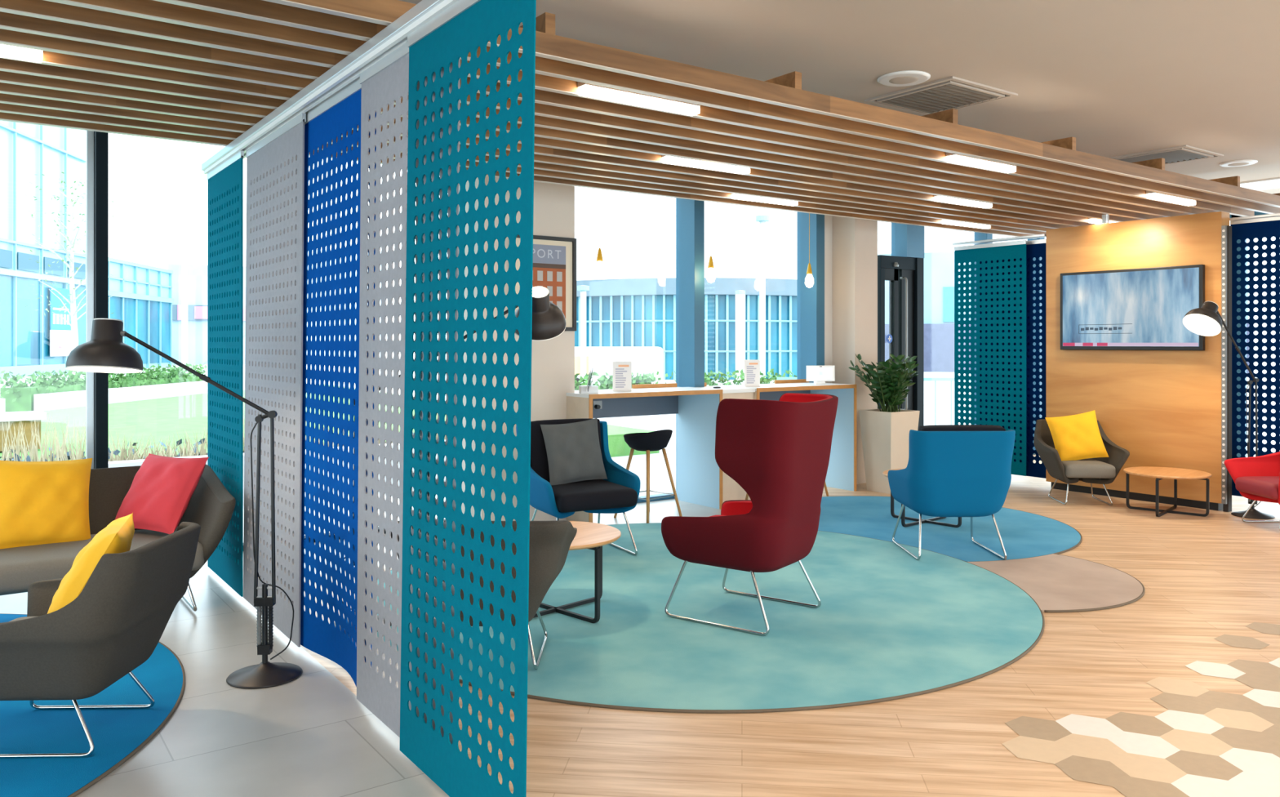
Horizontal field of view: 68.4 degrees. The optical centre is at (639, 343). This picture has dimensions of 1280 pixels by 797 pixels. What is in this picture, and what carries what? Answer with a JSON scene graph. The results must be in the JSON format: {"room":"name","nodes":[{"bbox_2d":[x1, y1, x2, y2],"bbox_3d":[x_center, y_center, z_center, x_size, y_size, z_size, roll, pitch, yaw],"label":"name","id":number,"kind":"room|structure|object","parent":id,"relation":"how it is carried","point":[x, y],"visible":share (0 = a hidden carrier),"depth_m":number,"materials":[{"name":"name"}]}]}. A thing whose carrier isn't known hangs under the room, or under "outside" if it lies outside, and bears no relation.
{"room":"office lounge","nodes":[
{"label":"office lounge","id":0,"kind":"room"},
{"bbox_2d":[85,130,445,542],"bbox_3d":[-4.789,-0.050,5.149,8.260,3.000,0.155,0,0,-36],"label":"window","id":1,"kind":"structure","parent":0,"point":[100,139],"depth_m":6.04,"materials":[{"name":"black metal"}]},
{"bbox_2d":[458,176,574,520],"bbox_3d":[-1.025,-0.050,7.708,0.840,3.000,0.500,0,0,-36],"label":"wall","id":2,"kind":"structure","parent":0,"point":[553,360],"depth_m":7.57,"materials":[{"name":"paint"}]},
{"bbox_2d":[515,235,576,330],"bbox_3d":[-0.772,-0.480,7.563,0.600,0.760,0.030,0,0,-36],"label":"framed poster","id":3,"kind":"object","parent":2,"relation":"attached to","point":[554,258],"visible":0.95,"depth_m":7.64,"materials":[{"name":"paper"}]},
{"bbox_2d":[0,453,1279,796],"bbox_3d":[2.264,1.499,2.929,17.100,0.101,12.100,0,0,-36],"label":"floor","id":4,"kind":"structure","parent":0,"point":[1173,691],"depth_m":3.60,"materials":[{"name":"brown wood"}]},
{"bbox_2d":[0,613,185,796],"bbox_3d":[-3.500,1.444,3.295,3.440,0.014,3.440,0,0,-36],"label":"round rug","id":5,"kind":"object","parent":4,"relation":"on","point":[117,735],"visible":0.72,"depth_m":3.49,"materials":[{"name":"blue carpet"}]},
{"bbox_2d":[0,521,200,758],"bbox_3d":[-2.095,1.077,3.485,0.729,0.720,0.699,0,0,-2],"label":"tub chair","id":6,"kind":"object","parent":5,"relation":"on","point":[76,651],"visible":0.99,"depth_m":3.25,"materials":[{"name":"grey fabric"}]},
{"bbox_2d":[47,512,134,613],"bbox_3d":[-2.063,0.875,3.542,0.261,0.390,0.450,0,0,-22],"label":"cushion","id":7,"kind":"object","parent":6,"relation":"on","point":[117,537],"visible":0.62,"depth_m":3.38,"materials":[{"name":"yellow fabric"}]},
{"bbox_2d":[0,464,235,611],"bbox_3d":[-3.296,1.075,4.737,2.197,0.724,0.875,0,0,-36],"label":"sofa","id":8,"kind":"object","parent":5,"relation":"on","point":[211,506],"visible":0.38,"depth_m":5.02,"materials":[{"name":"grey fabric"}]},
{"bbox_2d":[0,457,92,548],"bbox_3d":[-3.152,0.840,4.949,0.511,0.481,0.252,0,0,-40],"label":"cushion","id":9,"kind":"object","parent":8,"relation":"on","point":[42,502],"visible":0.94,"depth_m":4.90,"materials":[{"name":"yellow fabric"}]},
{"bbox_2d":[0,526,204,595],"bbox_3d":[-3.243,1.121,4.664,1.900,0.155,0.640,0,0,-36],"label":"seat cushion","id":10,"kind":"object","parent":8,"relation":"on","point":[21,566],"depth_m":4.61,"materials":[{"name":"fabric"}]},
{"bbox_2d":[115,453,208,533],"bbox_3d":[-2.665,0.830,5.229,0.460,0.390,0.280,0,0,22],"label":"cushion","id":11,"kind":"object","parent":8,"relation":"on","point":[160,492],"visible":0.94,"depth_m":5.15,"materials":[{"name":"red fabric"}]},
{"bbox_2d":[65,318,302,688],"bbox_3d":[-1.958,0.672,4.071,0.961,1.556,0.317,0,0,-4],"label":"floor lamp","id":12,"kind":"object","parent":4,"relation":"on","point":[106,351],"visible":1,"depth_m":4.08,"materials":[{"name":"black metal"}]},
{"bbox_2d":[566,382,722,522],"bbox_3d":[-0.022,0.910,8.078,1.384,1.080,0.630,0,0,-36],"label":"desk","id":13,"kind":"object","parent":4,"relation":"on","point":[699,477],"visible":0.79,"depth_m":8.39,"materials":[{"name":"white laminate"}]},
{"bbox_2d":[578,368,598,393],"bbox_3d":[-0.406,0.302,7.581,0.140,0.204,0.197,0,0,-16],"label":"brochure holder","id":14,"kind":"object","parent":13,"relation":"on","point":[588,388],"visible":1,"depth_m":7.57,"materials":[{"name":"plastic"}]},
{"bbox_2d":[612,361,631,391],"bbox_3d":[-0.151,0.280,7.932,0.160,0.250,0.060,0,0,-11],"label":"stand","id":15,"kind":"object","parent":13,"relation":"on","point":[622,371],"visible":1,"depth_m":7.93,"materials":[{"name":"white paper"}]},
{"bbox_2d":[613,429,682,523],"bbox_3d":[0.067,1.079,7.818,0.420,0.748,0.411,0,0,-44],"label":"bar stool","id":16,"kind":"object","parent":4,"relation":"on","point":[658,440],"visible":0.9,"depth_m":7.68,"materials":[{"name":"black plastic"}]},
{"bbox_2d":[354,522,1044,713],"bbox_3d":[0.313,1.444,5.615,3.860,0.014,3.860,0,0,-36],"label":"round rug","id":17,"kind":"object","parent":4,"relation":"on","point":[889,624],"visible":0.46,"depth_m":4.71,"materials":[{"name":"teal carpet"}]},
{"bbox_2d":[333,286,565,632],"bbox_3d":[-0.982,0.567,4.929,1.216,1.741,0.309,0,0,-17],"label":"floor lamp","id":18,"kind":"object","parent":17,"relation":"on","point":[548,320],"visible":0.41,"depth_m":4.96,"materials":[{"name":"black metal"}]},
{"bbox_2d":[384,520,577,669],"bbox_3d":[-0.706,1.096,4.320,0.795,0.683,0.715,0,0,0],"label":"tub chair","id":19,"kind":"object","parent":17,"relation":"on","point":[549,541],"visible":0.34,"depth_m":4.05,"materials":[{"name":"grey fabric"}]},
{"bbox_2d":[533,520,621,622],"bbox_3d":[-0.452,1.228,5.051,0.700,0.421,0.700,0,0,44],"label":"round side table","id":20,"kind":"object","parent":17,"relation":"on","point":[591,535],"visible":0.34,"depth_m":4.97,"materials":[{"name":"brown wood"}]},
{"bbox_2d":[515,417,640,555],"bbox_3d":[-0.429,0.990,6.508,0.695,0.895,0.757,0,0,-28],"label":"armchair","id":21,"kind":"object","parent":17,"relation":"on","point":[618,493],"visible":0.66,"depth_m":6.38,"materials":[{"name":"blue fabric"}]},
{"bbox_2d":[530,417,602,482],"bbox_3d":[-0.540,0.768,6.718,0.550,0.450,0.100,0,-9,-28],"label":"cushion","id":22,"kind":"object","parent":21,"relation":"on","point":[539,458],"depth_m":6.59,"materials":[{"name":"black fabric"}]},
{"bbox_2d":[540,417,607,484],"bbox_3d":[-0.460,0.760,6.575,0.469,0.456,0.184,0,0,-28],"label":"cushion","id":23,"kind":"object","parent":21,"relation":"on","point":[573,450],"visible":1,"depth_m":6.52,"materials":[{"name":"fabric"}]},
{"bbox_2d":[549,479,637,512],"bbox_3d":[-0.395,1.033,6.443,0.570,0.130,0.610,0,0,-28],"label":"seat cushion","id":24,"kind":"object","parent":21,"relation":"on","point":[593,494],"depth_m":6.22,"materials":[{"name":"black fabric"}]},
{"bbox_2d":[661,392,838,635],"bbox_3d":[0.592,0.857,5.005,0.778,1.161,0.693,0,0,36],"label":"armchair","id":25,"kind":"object","parent":17,"relation":"on","point":[778,452],"visible":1,"depth_m":4.70,"materials":[{"name":"red fabric"}]},
{"bbox_2d":[688,382,755,502],"bbox_3d":[0.706,0.901,8.600,0.402,1.058,0.580,0,0,-36],"label":"storage unit","id":26,"kind":"object","parent":4,"relation":"on","point":[731,490],"visible":0.19,"depth_m":8.36,"materials":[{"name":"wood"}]},
{"bbox_2d":[712,378,856,491],"bbox_3d":[1.405,0.910,9.108,1.324,1.080,0.630,0,0,-36],"label":"desk","id":27,"kind":"object","parent":4,"relation":"on","point":[842,468],"visible":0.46,"depth_m":9.32,"materials":[{"name":"white laminate"}]},
{"bbox_2d":[744,360,760,386],"bbox_3d":[1.045,0.280,8.770,0.150,0.250,0.060,0,0,-11],"label":"stand","id":28,"kind":"object","parent":27,"relation":"on","point":[752,367],"visible":1,"depth_m":8.77,"materials":[{"name":"white paper"}]},
{"bbox_2d":[806,365,835,384],"bbox_3d":[1.772,0.312,9.287,0.290,0.185,0.069,0,0,-8],"label":"tablet","id":29,"kind":"object","parent":27,"relation":"on","point":[819,375],"visible":1,"depth_m":9.26,"materials":[{"name":"white plastic"}]},
{"bbox_2d":[848,353,919,493],"bbox_3d":[2.391,0.777,9.287,0.846,1.345,0.727,0,0,-34],"label":"potted plant","id":30,"kind":"object","parent":4,"relation":"on","point":[885,430],"visible":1,"depth_m":9.12,"materials":[{"name":"green plant"}]},
{"bbox_2d":[817,495,1082,561],"bbox_3d":[2.198,1.444,7.684,2.680,0.014,2.252,0,0,42],"label":"round rug","id":31,"kind":"object","parent":4,"relation":"on","point":[1024,535],"visible":0.56,"depth_m":7.24,"materials":[{"name":"blue carpet"}]},
{"bbox_2d":[882,468,961,527],"bbox_3d":[2.289,1.244,7.559,0.660,0.391,0.660,0,0,-41],"label":"round side table","id":32,"kind":"object","parent":31,"relation":"on","point":[885,473],"visible":0.29,"depth_m":7.51,"materials":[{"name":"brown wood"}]},
{"bbox_2d":[887,424,1015,559],"bbox_3d":[2.126,0.990,6.496,0.695,0.895,0.757,0,0,-1],"label":"armchair","id":33,"kind":"object","parent":31,"relation":"on","point":[951,470],"visible":1,"depth_m":6.17,"materials":[{"name":"blue fabric"}]},
{"bbox_2d":[919,424,1005,431],"bbox_3d":[2.130,0.768,6.258,0.550,0.450,0.100,0,9,-1],"label":"cushion","id":34,"kind":"object","parent":33,"relation":"on","point":[939,427],"depth_m":6.19,"materials":[{"name":"black fabric"}]},
{"bbox_2d":[968,553,1145,612],"bbox_3d":[2.600,1.444,5.751,0.894,0.014,1.363,0,0,-1],"label":"round rug","id":35,"kind":"object","parent":4,"relation":"on","point":[1057,583],"visible":0.99,"depth_m":5.67,"materials":[{"name":"brown carpet"}]},
{"bbox_2d":[1033,418,1129,505],"bbox_3d":[4.036,1.089,8.681,0.659,0.720,0.729,0,0,6],"label":"tub chair","id":36,"kind":"object","parent":4,"relation":"on","point":[1100,470],"visible":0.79,"depth_m":8.49,"materials":[{"name":"grey fabric"}]},
{"bbox_2d":[1044,409,1109,461],"bbox_3d":[4.024,0.865,8.675,0.509,0.490,0.224,0,0,5],"label":"cushion","id":37,"kind":"object","parent":36,"relation":"on","point":[1075,437],"visible":0.97,"depth_m":8.62,"materials":[{"name":"yellow fabric"}]},
{"bbox_2d":[1062,457,1115,478],"bbox_3d":[4.028,1.135,8.602,0.428,0.130,0.540,0,0,6],"label":"seat cushion","id":38,"kind":"object","parent":36,"relation":"on","point":[1089,468],"depth_m":8.35,"materials":[{"name":"fabric"}]},
{"bbox_2d":[1123,466,1211,516],"bbox_3d":[4.513,1.276,8.067,0.660,0.351,0.660,0,0,42],"label":"round side table","id":39,"kind":"object","parent":4,"relation":"on","point":[1159,473],"visible":1,"depth_m":7.98,"materials":[{"name":"brown wood"}]},
{"bbox_2d":[1182,301,1275,519],"bbox_3d":[4.922,0.549,7.871,0.763,1.802,0.335,0,0,-6],"label":"floor lamp","id":40,"kind":"object","parent":4,"relation":"on","point":[1206,320],"visible":0.77,"depth_m":7.89,"materials":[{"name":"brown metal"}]},
{"bbox_2d":[1224,451,1279,529],"bbox_3d":[5.174,1.119,7.425,0.729,0.660,0.699,0,0,-2],"label":"tub chair","id":41,"kind":"object","parent":4,"relation":"on","point":[1255,478],"visible":1,"depth_m":7.64,"materials":[{"name":"red fabric"}]},
{"bbox_2d":[1235,475,1279,499],"bbox_3d":[5.095,1.135,7.422,0.540,0.130,0.467,0,0,-2],"label":"seat cushion","id":42,"kind":"object","parent":41,"relation":"on","point":[1267,486],"depth_m":7.40,"materials":[{"name":"red fabric"}]},
{"bbox_2d":[637,197,824,502],"bbox_3d":[0.568,-0.050,8.919,3.160,3.000,0.280,0,0,-36],"label":"column","id":43,"kind":"structure","parent":0,"point":[690,214],"depth_m":8.89,"materials":[{"name":"blue paint"}]},
{"bbox_2d":[824,214,832,382],"bbox_3d":[1.879,-0.050,9.964,0.190,3.000,0.240,0,0,-36],"label":"wall pier","id":44,"kind":"object","parent":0,"point":[828,219],"visible":0.07,"depth_m":9.89,"materials":[{"name":"white paint"}]},
{"bbox_2d":[399,0,1279,193],"bbox_3d":[2.264,-1.600,2.929,17.100,0.100,12.100,0,0,-36],"label":"ceiling","id":45,"kind":"structure","parent":0,"point":[1118,77],"depth_m":5.05,"materials":[{"name":"paint"}]},
{"bbox_2d":[594,189,604,277],"bbox_3d":[-0.339,-1.050,7.920,0.090,1.000,0.090,0,0,-36],"label":"pendant lamp","id":46,"kind":"object","parent":45,"relation":"hanging from","point":[599,268],"visible":0.99,"depth_m":7.90,"materials":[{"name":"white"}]},
{"bbox_2d":[0,0,1279,239],"bbox_3d":[-0.088,-1.236,5.589,12.800,0.172,2.633,0,0,-36],"label":"raft","id":47,"kind":"object","parent":45,"relation":"hanging from","point":[207,72],"visible":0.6,"depth_m":4.94,"materials":[{"name":"brown wood"}]},
{"bbox_2d":[0,44,43,62],"bbox_3d":[-2.717,-1.183,3.611,0.720,0.083,0.068,0,0,-36],"label":"lamp","id":48,"kind":"object","parent":47,"relation":"attached to","point":[6,51],"visible":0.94,"depth_m":3.76,"materials":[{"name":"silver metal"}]},
{"bbox_2d":[201,0,458,174],"bbox_3d":[-1.448,-1.110,4.227,0.110,0.064,4.450,0,0,-36],"label":"track","id":49,"kind":"object","parent":47,"relation":"attached to","point":[348,70],"visible":0.58,"depth_m":3.89,"materials":[{"name":"silver metal"}]},
{"bbox_2d":[206,150,244,596],"bbox_3d":[-2.488,0.171,5.635,0.018,2.498,0.890,0,0,-36],"label":"screen","id":50,"kind":"object","parent":49,"relation":"hanging from","point":[224,181],"visible":0.85,"depth_m":5.57,"materials":[{"name":"teal metal"}]},
{"bbox_2d":[243,112,306,646],"bbox_3d":[-1.893,0.171,4.840,0.033,2.498,1.065,0,0,-36],"label":"screen","id":51,"kind":"object","parent":49,"relation":"hanging from","point":[274,248],"visible":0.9,"depth_m":4.73,"materials":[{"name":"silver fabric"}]},
{"bbox_2d":[300,79,376,686],"bbox_3d":[-1.317,0.171,4.097,0.064,2.498,0.985,0,0,-36],"label":"screen","id":52,"kind":"object","parent":49,"relation":"hanging from","point":[341,113],"visible":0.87,"depth_m":4.12,"materials":[{"name":"blue fabric"}]},
{"bbox_2d":[356,41,460,743],"bbox_3d":[-0.853,0.171,3.400,0.032,2.498,0.912,0,0,-36],"label":"screen","id":53,"kind":"object","parent":49,"relation":"hanging from","point":[385,82],"visible":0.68,"depth_m":3.54,"materials":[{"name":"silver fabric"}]},
{"bbox_2d":[399,0,536,796],"bbox_3d":[-0.559,0.171,2.937,0.046,2.498,0.893,0,0,-36],"label":"screen","id":54,"kind":"object","parent":49,"relation":"hanging from","point":[464,26],"visible":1,"depth_m":2.88,"materials":[{"name":"teal fabric"}]},
{"bbox_2d":[577,81,700,115],"bbox_3d":[0.007,-1.183,4.519,0.680,0.083,0.068,0,0,-36],"label":"lamp","id":55,"kind":"object","parent":47,"relation":"attached to","point":[586,90],"visible":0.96,"depth_m":4.47,"materials":[{"name":"white plastic"}]},
{"bbox_2d":[661,155,750,174],"bbox_3d":[0.441,-1.183,6.155,0.700,0.083,0.068,0,0,-36],"label":"lamp","id":56,"kind":"object","parent":47,"relation":"attached to","point":[665,159],"visible":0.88,"depth_m":6.11,"materials":[{"name":"white plastic"}]},
{"bbox_2d":[731,193,798,205],"bbox_3d":[1.017,-1.183,7.630,0.680,0.083,0.068,0,0,-36],"label":"lamp","id":57,"kind":"object","parent":47,"relation":"attached to","point":[734,196],"visible":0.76,"depth_m":7.58,"materials":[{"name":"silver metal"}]},
{"bbox_2d":[933,195,991,208],"bbox_3d":[2.671,-1.183,7.765,0.700,0.083,0.068,0,0,-36],"label":"lamp","id":58,"kind":"object","parent":47,"relation":"attached to","point":[937,198],"visible":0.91,"depth_m":7.71,"materials":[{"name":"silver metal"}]},
{"bbox_2d":[941,219,990,228],"bbox_3d":[3.190,-1.183,9.198,0.700,0.083,0.068,0,0,-36],"label":"lamp","id":59,"kind":"object","parent":47,"relation":"attached to","point":[943,221],"visible":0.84,"depth_m":9.15,"materials":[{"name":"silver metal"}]},
{"bbox_2d":[946,151,1016,173],"bbox_3d":[2.224,-1.183,6.119,0.670,0.083,0.068,0,0,-36],"label":"lamp","id":60,"kind":"object","parent":47,"relation":"attached to","point":[955,158],"visible":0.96,"depth_m":6.06,"materials":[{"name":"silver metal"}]},
{"bbox_2d":[1146,190,1196,205],"bbox_3d":[4.304,-1.183,7.621,0.700,0.083,0.068,0,0,-36],"label":"lamp","id":61,"kind":"object","parent":47,"relation":"attached to","point":[1149,194],"visible":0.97,"depth_m":7.55,"materials":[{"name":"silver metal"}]},
{"bbox_2d":[706,201,715,283],"bbox_3d":[0.650,-1.050,8.633,0.090,1.000,0.090,0,0,-36],"label":"pendant lamp","id":62,"kind":"object","parent":45,"relation":"hanging from","point":[710,274],"visible":0.98,"depth_m":8.61,"materials":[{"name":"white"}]},
{"bbox_2d":[804,213,813,288],"bbox_3d":[1.688,-1.050,9.383,0.090,1.000,0.090,0,0,-36],"label":"pendant lamp","id":63,"kind":"object","parent":45,"relation":"hanging from","point":[809,280],"visible":0.97,"depth_m":9.36,"materials":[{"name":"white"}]},
{"bbox_2d":[877,70,930,86],"bbox_3d":[1.541,-1.541,5.503,0.300,0.018,0.300,0,0,-36],"label":"ceiling speaker","id":64,"kind":"object","parent":45,"relation":"attached to","point":[907,77],"visible":1,"depth_m":5.46,"materials":[{"name":"white plastic"}]},
{"bbox_2d":[888,75,918,84],"bbox_3d":[1.541,-1.536,5.503,0.258,0.008,0.258,0,0,-36],"label":"grille","id":65,"kind":"object","parent":64,"relation":"attached to","point":[892,79],"depth_m":5.49,"materials":[{"name":"paint"}]},
{"bbox_2d":[863,75,1017,115],"bbox_3d":[1.889,-1.540,5.926,0.660,0.020,0.660,0,0,-36],"label":"ceiling vent","id":66,"kind":"object","parent":45,"relation":"in","point":[950,92],"visible":0.93,"depth_m":5.87,"materials":[{"name":"metal"}]},
{"bbox_2d":[1109,144,1223,164],"bbox_3d":[4.344,-1.540,7.822,0.660,0.020,0.660,0,0,-36],"label":"ceiling vent","id":67,"kind":"object","parent":45,"relation":"in","point":[1182,153],"visible":0.73,"depth_m":7.71,"materials":[{"name":"metal"}]},
{"bbox_2d":[1219,159,1257,167],"bbox_3d":[5.139,-1.541,8.087,0.280,0.018,0.280,0,0,-36],"label":"ceiling speaker","id":68,"kind":"object","parent":45,"relation":"attached to","point":[1245,162],"visible":1,"depth_m":8.05,"materials":[{"name":"white plastic"}]},
{"bbox_2d":[1240,177,1279,191],"bbox_3d":[6.069,-1.542,9.190,0.600,0.015,0.600,0,0,-36],"label":"recessed light","id":69,"kind":"object","parent":45,"relation":"in","point":[1273,183],"visible":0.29,"depth_m":9.12,"materials":[{"name":"white plastic"}]},
{"bbox_2d":[832,215,877,484],"bbox_3d":[2.188,-0.050,9.997,0.350,3.000,0.550,0,0,-36],"label":"wall column","id":70,"kind":"structure","parent":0,"point":[855,241],"depth_m":9.77,"materials":[{"name":"paint"}]},
{"bbox_2d":[891,222,1044,454],"bbox_3d":[4.012,-0.050,11.442,4.300,3.000,0.220,0,0,-36],"label":"window","id":71,"kind":"structure","parent":0,"point":[978,236],"depth_m":10.72,"materials":[{"name":"blue glass"}]},
{"bbox_2d":[877,254,924,431],"bbox_3d":[2.917,0.240,10.595,0.736,2.420,0.234,0,0,-42],"label":"door","id":72,"kind":"structure","parent":71,"relation":"attached to","point":[904,275],"depth_m":10.61,"materials":[{"name":"black metal"}]},
{"bbox_2d":[1045,211,1229,503],"bbox_3d":[4.597,0.122,8.805,0.160,2.515,1.614,0,0,-36],"label":"wall","id":73,"kind":"structure","parent":0,"point":[1163,407],"depth_m":8.61,"materials":[{"name":"brown wood"}]},
{"bbox_2d":[952,233,1045,245],"bbox_3d":[3.773,-1.081,9.877,0.120,0.022,1.078,0,0,-36],"label":"track","id":74,"kind":"object","parent":73,"relation":"attached to","point":[1036,236],"visible":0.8,"depth_m":9.82,"materials":[{"name":"silver metal"}]},
{"bbox_2d":[954,240,1026,475],"bbox_3d":[3.675,0.151,9.910,0.018,2.398,0.850,0,0,-36],"label":"screen","id":75,"kind":"object","parent":74,"relation":"hanging from","point":[1012,250],"visible":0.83,"depth_m":9.86,"materials":[{"name":"teal metal"}]},
{"bbox_2d":[979,257,1030,462],"bbox_3d":[3.838,0.151,9.923,0.018,2.398,0.600,0,0,-36],"label":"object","id":76,"kind":"object","parent":74,"relation":"hanging from","point":[1028,259],"visible":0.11,"depth_m":9.87,"materials":[{"name":"silver metal"}]},
{"bbox_2d":[996,239,1045,478],"bbox_3d":[3.927,0.156,9.698,0.018,2.408,0.590,0,0,-36],"label":"screen","id":77,"kind":"object","parent":74,"relation":"hanging from","point":[1034,248],"visible":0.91,"depth_m":9.59,"materials":[{"name":"blue metal"}]},
{"bbox_2d":[1060,264,1204,350],"bbox_3d":[4.523,-0.310,8.723,0.056,0.750,1.310,0,0,-36],"label":"television","id":78,"kind":"object","parent":73,"relation":"attached to","point":[1143,308],"visible":0.99,"depth_m":8.67,"materials":[{"name":"black metal"}]},
{"bbox_2d":[1051,481,1222,510],"bbox_3d":[4.600,1.415,8.808,0.110,0.070,1.540,0,0,-36],"label":"baseboard","id":79,"kind":"structure","parent":73,"relation":"attached to","point":[1135,495],"depth_m":8.69,"materials":[{"name":"black wood"}]},
{"bbox_2d":[1221,225,1226,503],"bbox_3d":[5.021,0.185,8.091,0.026,2.390,0.035,0,0,-36],"label":"trim","id":80,"kind":"structure","parent":73,"relation":"attached to","point":[1224,228],"depth_m":8.08,"materials":[{"name":"grey metal"}]},
{"bbox_2d":[1222,225,1231,511],"bbox_3d":[5.069,0.220,8.124,0.070,2.460,0.042,0,0,-36],"label":"trim","id":81,"kind":"structure","parent":73,"relation":"attached to","point":[1227,507],"depth_m":8.10,"materials":[{"name":"grey"}]},
{"bbox_2d":[1229,210,1266,457],"bbox_3d":[9.186,-0.050,7.863,0.100,3.000,12.000,0,0,-36],"label":"window","id":82,"kind":"structure","parent":0,"point":[1255,213],"depth_m":10.90,"materials":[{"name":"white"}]},
{"bbox_2d":[1230,216,1279,496],"bbox_3d":[5.386,0.126,7.951,0.018,2.408,0.730,0,0,-36],"label":"screen","id":83,"kind":"object","parent":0,"point":[1268,228],"visible":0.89,"depth_m":8.08,"materials":[{"name":"blue metal"}]},
{"label":"outside","id":84,"kind":"structure","parent":0,"visible":0},
{"bbox_2d":[0,355,1275,535],"bbox_3d":[-26.157,1.600,53.328,140.000,0.100,102.900,0,0,-36],"label":"ground","id":85,"kind":"structure","parent":84,"point":[660,481],"depth_m":18.39,"materials":[{"name":"white"}]},
{"bbox_2d":[0,120,85,377],"bbox_3d":[-32.286,-5.450,32.704,10.250,14.000,34.500,0,0,-7],"label":"glass building","id":86,"kind":"structure","parent":85,"relation":"on","point":[31,340],"depth_m":45.28,"materials":[{"name":"blue glass"}]},
{"bbox_2d":[25,171,114,382],"bbox_3d":[-13.740,-1.275,22.760,1.912,5.656,1.854,0,0,-36],"label":"street tree","id":87,"kind":"object","parent":85,"relation":"on","point":[74,333],"visible":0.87,"depth_m":22.75,"materials":[{"name":"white plant"}]},
{"bbox_2d":[0,362,207,412],"bbox_3d":[-11.661,1.015,21.119,1.191,1.031,7.405,0,0,2],"label":"hedge","id":88,"kind":"object","parent":85,"relation":"on","point":[41,395],"visible":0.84,"depth_m":19.43,"materials":[{"name":"green plant"}]},
{"bbox_2d":[108,257,173,368],"bbox_3d":[-35.209,-1.625,55.820,10.250,6.350,11.900,0,0,-7],"label":"building","id":89,"kind":"structure","parent":85,"relation":"on","point":[142,299],"depth_m":57.92,"materials":[{"name":"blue glass"}]},
{"bbox_2d":[181,256,187,373],"bbox_3d":[-14.501,-0.600,29.985,0.180,4.300,0.171,0,0,-36],"label":"lamp post","id":90,"kind":"object","parent":85,"relation":"on","point":[184,259],"visible":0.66,"depth_m":29.91,"materials":[{"name":"white metal"}]},
{"bbox_2d":[0,398,446,505],"bbox_3d":[-7.242,1.069,7.131,14.602,0.962,1.002,0,0,-36],"label":"planting bed","id":91,"kind":"object","parent":85,"relation":"on","point":[123,460],"visible":0.24,"depth_m":8.79,"materials":[{"name":"green plant"}]},
{"bbox_2d":[168,248,381,364],"bbox_3d":[-28.423,-2.950,74.115,15.500,9.000,8.250,0,0,-26],"label":"block","id":92,"kind":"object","parent":85,"relation":"on","point":[197,274],"visible":0.25,"depth_m":68.05,"materials":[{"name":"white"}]},
{"bbox_2d":[0,384,659,461],"bbox_3d":[-11.310,1.400,16.268,17.300,0.300,18.380,0,0,-36],"label":"lawn","id":93,"kind":"structure","parent":85,"relation":"on","point":[162,417],"depth_m":14.53,"materials":[{"name":"green plant"}]},
{"bbox_2d":[0,410,46,451],"bbox_3d":[-8.183,1.020,10.187,2.950,0.420,0.440,0,0,-40],"label":"park bench","id":94,"kind":"object","parent":93,"relation":"on","point":[26,415],"visible":0.7,"depth_m":10.83,"materials":[{"name":"grey stone"}]},
{"bbox_2d":[577,284,589,383],"bbox_3d":[-1.506,0.005,25.000,0.320,3.090,0.320,0,0,-36],"label":"lamp post","id":95,"kind":"object","parent":85,"relation":"on","point":[583,288],"visible":0.9,"depth_m":24.93,"materials":[{"name":"white metal"}]},
{"bbox_2d":[574,346,663,390],"bbox_3d":[-0.868,0.825,25.965,3.000,1.450,1.670,0,0,0],"label":"van","id":96,"kind":"object","parent":85,"relation":"on","point":[647,360],"visible":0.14,"depth_m":25.20,"materials":[{"name":"white metal"}]},
{"bbox_2d":[574,371,668,421],"bbox_3d":[-0.575,1.047,18.993,2.322,1.005,0.620,0,0,0],"label":"shrub bed","id":97,"kind":"object","parent":85,"relation":"on","point":[603,380],"visible":0.3,"depth_m":18.81,"materials":[{"name":"green plant"}]},
{"bbox_2d":[574,277,796,379],"bbox_3d":[2.624,-0.600,43.247,14.710,4.300,7.498,0,0,2],"label":"curved building","id":98,"kind":"structure","parent":85,"relation":"on","point":[621,312],"depth_m":40.31,"materials":[{"name":"teal glass"}]},
{"bbox_2d":[670,368,796,386],"bbox_3d":[2.173,1.046,21.001,3.019,1.007,0.628,0,0,0],"label":"shrub bed","id":99,"kind":"object","parent":85,"relation":"on","point":[708,380],"visible":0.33,"depth_m":20.93,"materials":[{"name":"green plant"}]},
{"bbox_2d":[735,289,745,384],"bbox_3d":[3.197,-0.070,30.000,0.320,3.240,0.320,0,0,-36],"label":"lamp post","id":100,"kind":"object","parent":85,"relation":"on","point":[740,295],"visible":0.9,"depth_m":29.86,"materials":[{"name":"white metal"}]},
{"bbox_2d":[755,214,768,382],"bbox_3d":[2.862,-0.720,22.000,0.320,4.540,0.320,0,0,-36],"label":"lamp post","id":101,"kind":"object","parent":85,"relation":"on","point":[762,219],"visible":0.9,"depth_m":21.95,"materials":[{"name":"white metal"}]},
{"bbox_2d":[777,377,970,425],"bbox_3d":[4.705,1.050,15.000,5.020,1.000,0.060,0,0,4],"label":"railing","id":102,"kind":"object","parent":85,"relation":"on","point":[940,379],"visible":0.05,"depth_m":14.99,"materials":[{"name":"white metal"}]},
{"bbox_2d":[877,246,1249,373],"bbox_3d":[20.983,-1.700,52.384,21.000,6.500,6.000,0,0,18],"label":"brick building","id":103,"kind":"structure","parent":85,"relation":"on","point":[939,267],"depth_m":51.01,"materials":[{"name":"purple brick"}]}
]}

